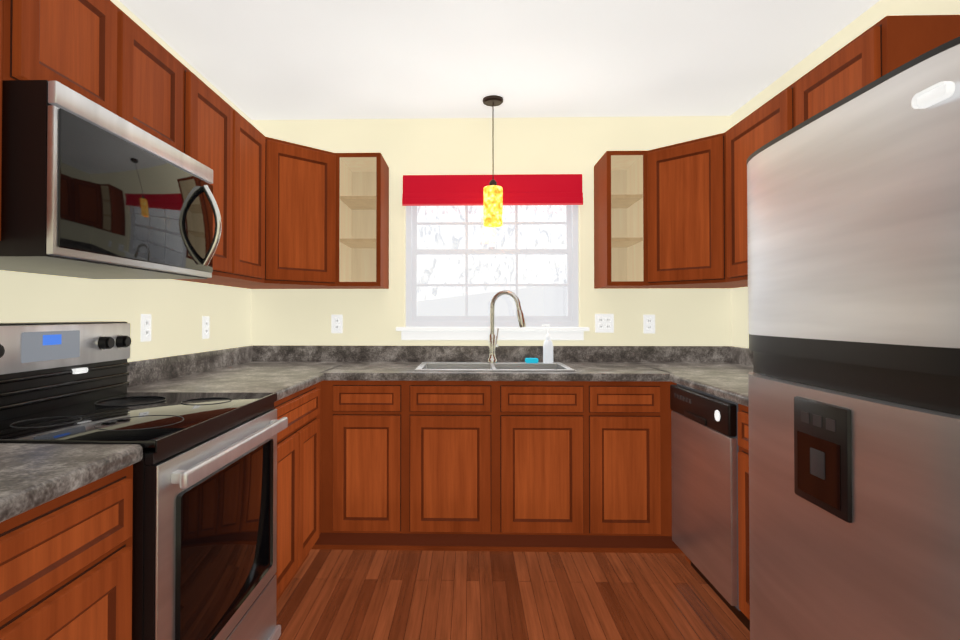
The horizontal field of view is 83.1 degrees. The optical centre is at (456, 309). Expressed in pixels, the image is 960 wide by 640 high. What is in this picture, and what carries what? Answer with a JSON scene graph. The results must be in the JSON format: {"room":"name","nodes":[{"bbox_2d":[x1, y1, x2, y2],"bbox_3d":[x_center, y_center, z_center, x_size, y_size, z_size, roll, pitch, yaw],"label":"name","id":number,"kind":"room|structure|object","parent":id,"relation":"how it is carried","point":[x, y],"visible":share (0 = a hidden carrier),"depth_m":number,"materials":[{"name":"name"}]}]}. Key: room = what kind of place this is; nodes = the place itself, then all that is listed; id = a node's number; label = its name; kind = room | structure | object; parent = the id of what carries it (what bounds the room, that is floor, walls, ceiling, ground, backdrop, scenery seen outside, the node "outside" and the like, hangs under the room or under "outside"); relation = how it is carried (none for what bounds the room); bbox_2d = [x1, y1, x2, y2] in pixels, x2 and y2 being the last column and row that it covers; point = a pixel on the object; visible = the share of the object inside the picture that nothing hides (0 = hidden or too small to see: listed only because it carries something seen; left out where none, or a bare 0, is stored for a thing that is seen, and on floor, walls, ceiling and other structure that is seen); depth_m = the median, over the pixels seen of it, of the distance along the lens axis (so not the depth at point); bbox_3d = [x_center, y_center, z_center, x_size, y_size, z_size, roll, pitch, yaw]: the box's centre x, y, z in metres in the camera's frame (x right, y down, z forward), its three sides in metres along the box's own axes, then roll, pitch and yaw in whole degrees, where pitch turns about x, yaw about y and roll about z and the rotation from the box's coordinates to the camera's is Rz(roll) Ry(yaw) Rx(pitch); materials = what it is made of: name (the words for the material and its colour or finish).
{"room":"kitchen","nodes":[
{"label":"kitchen","id":0,"kind":"room"},
{"bbox_2d":[0,0,251,361],"bbox_3d":[-1.422,-0.011,0.694,0.120,2.440,5.720,0,-1,1],"label":"wall","id":1,"kind":"structure","parent":0,"point":[177,310],"depth_m":2.32,"materials":[{"name":"beige paint"}]},
{"bbox_2d":[0,0,23,240],"bbox_3d":[-1.181,-0.537,1.077,0.338,0.760,0.307,0,-1,1],"label":"upper cabinet","id":2,"kind":"object","parent":1,"relation":"attached to","point":[11,11],"depth_m":1.25,"materials":[{"name":"brown wood"}]},
{"bbox_2d":[24,0,127,120],"bbox_3d":[-1.173,-0.716,1.423,0.338,0.393,0.377,0,-1,1],"label":"upper cabinet","id":3,"kind":"object","parent":1,"relation":"attached to","point":[81,45],"depth_m":1.46,"materials":[{"name":"brown wood"}]},
{"bbox_2d":[0,80,221,278],"bbox_3d":[-1.084,-0.316,1.604,0.506,0.400,0.754,0,-1,1],"label":"over-the-range microwave","id":4,"kind":"object","parent":3,"relation":"attached to","point":[90,189],"visible":1,"depth_m":1.37,"materials":[{"name":"silver metal"}]},
{"bbox_2d":[140,314,150,341],"bbox_3d":[-1.315,0.077,2.297,0.010,0.116,0.072,0,-1,1],"label":"electrical outlet","id":5,"kind":"object","parent":1,"relation":"attached to","point":[145,333],"visible":1,"depth_m":2.29,"materials":[{"name":"white plastic"}]},
{"bbox_2d":[128,16,191,157],"bbox_3d":[-1.163,-0.712,1.800,0.338,0.393,0.377,0,-1,1],"label":"upper cabinet","id":6,"kind":"object","parent":1,"relation":"attached to","point":[159,85],"depth_m":1.82,"materials":[{"name":"brown wood"}]},
{"bbox_2d":[202,316,209,338],"bbox_3d":[-1.301,0.094,2.817,0.010,0.116,0.072,0,-1,1],"label":"electrical outlet","id":7,"kind":"object","parent":1,"relation":"attached to","point":[205,326],"visible":1,"depth_m":2.81,"materials":[{"name":"white plastic"}]},
{"bbox_2d":[174,73,239,279],"bbox_3d":[-1.153,-0.524,2.187,0.338,0.760,0.398,0,-1,1],"label":"upper cabinet","id":8,"kind":"object","parent":1,"relation":"attached to","point":[215,124],"depth_m":2.29,"materials":[{"name":"brown wood"}]},
{"bbox_2d":[182,115,271,287],"bbox_3d":[-1.143,-0.519,2.594,0.338,0.760,0.416,0,-1,1],"label":"upper cabinet","id":9,"kind":"object","parent":1,"relation":"attached to","point":[255,148],"depth_m":2.65,"materials":[{"name":"brown wood"}]},
{"bbox_2d":[268,138,323,279],"bbox_3d":[-0.834,-0.515,2.934,0.295,0.720,0.295,0,-1,1],"label":"upper cabinet","id":10,"kind":"object","parent":1,"relation":"attached to","point":[295,216],"depth_m":2.91,"materials":[{"name":"brown wood"}]},
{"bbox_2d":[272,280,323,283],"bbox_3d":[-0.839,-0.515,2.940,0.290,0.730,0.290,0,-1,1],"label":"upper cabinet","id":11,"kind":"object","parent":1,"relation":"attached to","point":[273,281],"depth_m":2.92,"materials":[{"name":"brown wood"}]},
{"bbox_2d":[272,150,343,287],"bbox_3d":[-0.985,-0.515,2.945,0.636,0.760,0.290,0,-1,1],"label":"upper cabinet","id":12,"kind":"object","parent":1,"relation":"attached to","point":[333,162],"depth_m":3.06,"materials":[{"name":"brown wood"}]},
{"bbox_2d":[251,116,730,345],"bbox_3d":[0.203,0.021,3.444,2.990,2.440,0.140,0,-1,1],"label":"wall","id":13,"kind":"structure","parent":0,"point":[556,145],"depth_m":3.38,"materials":[{"name":"beige paint"}]},
{"bbox_2d":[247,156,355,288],"bbox_3d":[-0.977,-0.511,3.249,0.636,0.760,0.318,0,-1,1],"label":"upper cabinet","id":14,"kind":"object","parent":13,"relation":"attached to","point":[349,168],"depth_m":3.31,"materials":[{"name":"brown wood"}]},
{"bbox_2d":[331,315,342,332],"bbox_3d":[-0.747,0.090,3.390,0.072,0.116,0.010,0,-1,1],"label":"electrical outlet","id":15,"kind":"object","parent":13,"relation":"attached to","point":[336,323],"visible":1,"depth_m":3.39,"materials":[{"name":"white plastic"}]},
{"bbox_2d":[396,205,588,339],"bbox_3d":[0.224,-0.298,3.409,1.190,0.978,0.155,0,-1,1],"label":"window","id":16,"kind":"structure","parent":13,"relation":"in","point":[467,327],"depth_m":3.42,"materials":[{"name":"white plastic"}]},
{"bbox_2d":[402,174,582,205],"bbox_3d":[0.223,-0.737,3.349,1.111,0.197,0.059,0,-1,1],"label":"window valance","id":17,"kind":"object","parent":13,"relation":"attached to","point":[467,190],"visible":0.9,"depth_m":3.33,"materials":[{"name":"red fabric"}]},
{"bbox_2d":[595,314,613,332],"bbox_3d":[0.918,0.085,3.348,0.116,0.116,0.010,0,-1,1],"label":"electrical outlet","id":18,"kind":"object","parent":13,"relation":"attached to","point":[604,323],"visible":1,"depth_m":3.35,"materials":[{"name":"white plastic"}]},
{"bbox_2d":[643,315,654,332],"bbox_3d":[1.193,0.090,3.341,0.072,0.116,0.010,0,-1,1],"label":"electrical outlet","id":19,"kind":"object","parent":13,"relation":"attached to","point":[648,323],"visible":1,"depth_m":3.34,"materials":[{"name":"white plastic"}]},
{"bbox_2d":[622,151,738,288],"bbox_3d":[1.372,-0.512,3.189,0.636,0.760,0.318,0,-1,1],"label":"upper cabinet","id":20,"kind":"object","parent":13,"relation":"attached to","point":[629,169],"depth_m":3.23,"materials":[{"name":"brown wood"}]},
{"bbox_2d":[119,0,879,119],"bbox_3d":[0.133,-1.262,0.669,3.230,0.060,5.720,0,-1,1],"label":"ceiling","id":21,"kind":"structure","parent":0,"point":[323,59],"depth_m":2.55,"materials":[{"name":"white paint"}]},
{"bbox_2d":[483,95,502,226],"bbox_3d":[0.211,-0.840,3.094,0.120,0.724,0.120,0,-1,1],"label":"pendant light","id":22,"kind":"object","parent":21,"relation":"hanging from","point":[493,204],"visible":1,"depth_m":3.05,"materials":[{"name":"yellow glass"}]},
{"bbox_2d":[276,549,749,639],"bbox_3d":[0.133,1.238,0.640,3.230,0.060,5.720,0,-1,1],"label":"floor","id":23,"kind":"structure","parent":0,"point":[327,594],"depth_m":2.30,"materials":[{"name":"brown wood"}]},
{"bbox_2d":[0,464,132,639],"bbox_3d":[-1.030,0.774,0.900,0.648,0.876,0.611,0,-1,1],"label":"base cabinet","id":24,"kind":"object","parent":23,"relation":"on","point":[65,566],"depth_m":1.00,"materials":[{"name":"brown wood"}]},
{"bbox_2d":[0,389,155,522],"bbox_3d":[-1.037,0.262,0.602,0.650,0.139,1.221,0,-1,1],"label":"countertop","id":25,"kind":"structure","parent":24,"relation":"on","point":[32,476],"depth_m":1.04,"materials":[{"name":"stone"}]},
{"bbox_2d":[0,321,287,639],"bbox_3d":[-0.970,0.629,1.590,0.727,1.180,0.754,0,-1,1],"label":"stove","id":26,"kind":"object","parent":23,"relation":"on","point":[204,550],"visible":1,"depth_m":1.51,"materials":[{"name":"black metal"}]},
{"bbox_2d":[274,382,320,602],"bbox_3d":[-0.994,0.791,2.353,0.648,0.876,0.759,0,-1,1],"label":"base cabinet","id":27,"kind":"object","parent":23,"relation":"on","point":[299,444],"depth_m":2.30,"materials":[{"name":"brown wood"}]},
{"bbox_2d":[312,380,335,549],"bbox_3d":[-0.957,0.799,3.053,0.686,0.876,0.678,0,-1,1],"label":"base cabinet","id":28,"kind":"object","parent":23,"relation":"on","point":[328,387],"depth_m":2.73,"materials":[{"name":"brown wood"}]},
{"bbox_2d":[127,349,327,400],"bbox_3d":[-0.993,0.282,2.335,0.650,0.139,0.711,0,-1,1],"label":"countertop","id":29,"kind":"structure","parent":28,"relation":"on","point":[283,372],"depth_m":2.55,"materials":[{"name":"stone"}]},
{"bbox_2d":[228,345,335,348],"bbox_3d":[-0.975,0.291,3.050,0.650,0.139,0.360,0,-1,1],"label":"countertop","id":30,"kind":"structure","parent":28,"relation":"on","point":[252,346],"depth_m":3.38,"materials":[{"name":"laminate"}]},
{"bbox_2d":[328,346,748,380],"bbox_3d":[0.192,0.290,3.015,2.986,0.139,0.708,0,-1,1],"label":"countertop","id":31,"kind":"structure","parent":28,"relation":"on","point":[354,363],"depth_m":3.32,"materials":[{"name":"stone"}]},
{"bbox_2d":[414,362,575,370],"bbox_3d":[0.204,0.397,3.019,0.830,0.168,0.470,0,-1,1],"label":"sink","id":32,"kind":"object","parent":31,"relation":"in","point":[481,366],"visible":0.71,"depth_m":3.16,"materials":[{"name":"silver metal"}]},
{"bbox_2d":[525,358,537,362],"bbox_3d":[0.447,0.301,3.199,0.075,0.027,0.050,0,-1,1],"label":"sponge","id":33,"kind":"object","parent":32,"relation":"on","point":[531,360],"visible":1,"depth_m":3.17,"materials":[{"name":"teal"}]},
{"bbox_2d":[542,324,552,362],"bbox_3d":[0.541,0.201,3.198,0.065,0.227,0.060,0,-1,1],"label":"soap dispenser","id":34,"kind":"object","parent":32,"relation":"on","point":[548,351],"visible":1,"depth_m":3.17,"materials":[{"name":"white plastic"}]},
{"bbox_2d":[487,290,525,362],"bbox_3d":[0.292,0.100,3.185,0.221,0.428,0.190,0,-1,1],"label":"faucet","id":35,"kind":"object","parent":31,"relation":"on","point":[493,345],"visible":1,"depth_m":3.19,"materials":[{"name":"silver metal"}]},
{"bbox_2d":[332,380,407,549],"bbox_3d":[-0.431,0.799,3.039,0.367,0.876,0.678,0,-1,1],"label":"base cabinet","id":36,"kind":"object","parent":23,"relation":"on","point":[370,418],"depth_m":2.71,"materials":[{"name":"brown wood"}]},
{"bbox_2d":[408,381,499,550],"bbox_3d":[-0.020,0.799,3.029,0.454,0.876,0.678,0,-1,1],"label":"base cabinet","id":37,"kind":"object","parent":23,"relation":"on","point":[454,426],"depth_m":2.70,"materials":[{"name":"brown wood"}]},
{"bbox_2d":[500,381,591,551],"bbox_3d":[0.431,0.799,3.018,0.449,0.876,0.678,0,-1,1],"label":"base cabinet","id":38,"kind":"object","parent":23,"relation":"on","point":[548,466],"depth_m":2.69,"materials":[{"name":"brown wood"}]},
{"bbox_2d":[592,381,667,552],"bbox_3d":[0.838,0.798,3.007,0.365,0.876,0.678,0,-1,1],"label":"base cabinet","id":39,"kind":"object","parent":23,"relation":"on","point":[630,509],"depth_m":2.68,"materials":[{"name":"brown wood"}]},
{"bbox_2d":[664,381,682,552],"bbox_3d":[1.353,0.798,2.994,0.665,0.876,0.678,0,-1,1],"label":"base cabinet","id":40,"kind":"object","parent":23,"relation":"on","point":[672,547],"depth_m":2.68,"materials":[{"name":"brown wood"}]},
{"bbox_2d":[670,384,749,630],"bbox_3d":[1.333,0.792,2.317,0.620,0.872,0.602,0,-1,1],"label":"dishwasher","id":41,"kind":"object","parent":23,"relation":"on","point":[704,437],"visible":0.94,"depth_m":2.22,"materials":[{"name":"grey paint"}]},
{"bbox_2d":[672,382,749,619],"bbox_3d":[1.352,0.788,2.162,0.625,0.875,1.023,0,-1,1],"label":"base cabinet","id":42,"kind":"object","parent":23,"relation":"on","point":[743,515],"visible":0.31,"depth_m":1.95,"materials":[{"name":"brown wood"}]},
{"bbox_2d":[668,349,752,406],"bbox_3d":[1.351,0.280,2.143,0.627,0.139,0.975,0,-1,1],"label":"countertop","id":43,"kind":"structure","parent":42,"relation":"on","point":[722,373],"depth_m":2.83,"materials":[{"name":"stone"}]},
{"bbox_2d":[746,36,959,639],"bbox_3d":[1.225,0.384,1.210,0.823,1.662,0.857,0,-1,1],"label":"refrigerator","id":44,"kind":"object","parent":23,"relation":"on","point":[853,221],"visible":1,"depth_m":1.10,"materials":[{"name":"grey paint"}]},
{"bbox_2d":[730,0,959,347],"bbox_3d":[1.687,-0.012,0.616,0.120,2.440,5.720,0,-1,1],"label":"wall","id":45,"kind":"structure","parent":0,"point":[878,11],"depth_m":2.49,"materials":[{"name":"beige paint"}]},
{"bbox_2d":[638,147,717,286],"bbox_3d":[1.364,-0.516,2.886,0.636,0.760,0.290,0,-1,1],"label":"upper cabinet","id":46,"kind":"object","parent":45,"relation":"attached to","point":[650,161],"depth_m":3.01,"materials":[{"name":"brown wood"}]},
{"bbox_2d":[662,134,721,282],"bbox_3d":[1.213,-0.516,2.883,0.295,0.720,0.295,0,-1,1],"label":"upper cabinet","id":47,"kind":"object","parent":45,"relation":"attached to","point":[673,216],"depth_m":2.85,"materials":[{"name":"brown wood"}]},
{"bbox_2d":[718,89,785,286],"bbox_3d":[1.502,-0.521,2.433,0.338,0.760,0.603,0,-1,1],"label":"upper cabinet","id":48,"kind":"object","parent":45,"relation":"attached to","point":[767,122],"depth_m":2.58,"materials":[{"name":"brown wood"}]},
{"bbox_2d":[786,15,959,131],"bbox_3d":[1.488,-0.527,1.900,0.338,0.760,0.465,0,-1,1],"label":"upper cabinet","id":49,"kind":"object","parent":45,"relation":"attached to","point":[894,41],"depth_m":1.73,"materials":[{"name":"brown wood"}]},
{"label":"outside","id":50,"kind":"structure","parent":0,"visible":0},
{"bbox_2d":[417,205,566,315],"bbox_3d":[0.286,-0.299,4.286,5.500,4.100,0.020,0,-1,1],"label":"window glass","id":51,"kind":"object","parent":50,"point":[542,266],"depth_m":4.28,"materials":[{"name":"white"}]}
]}

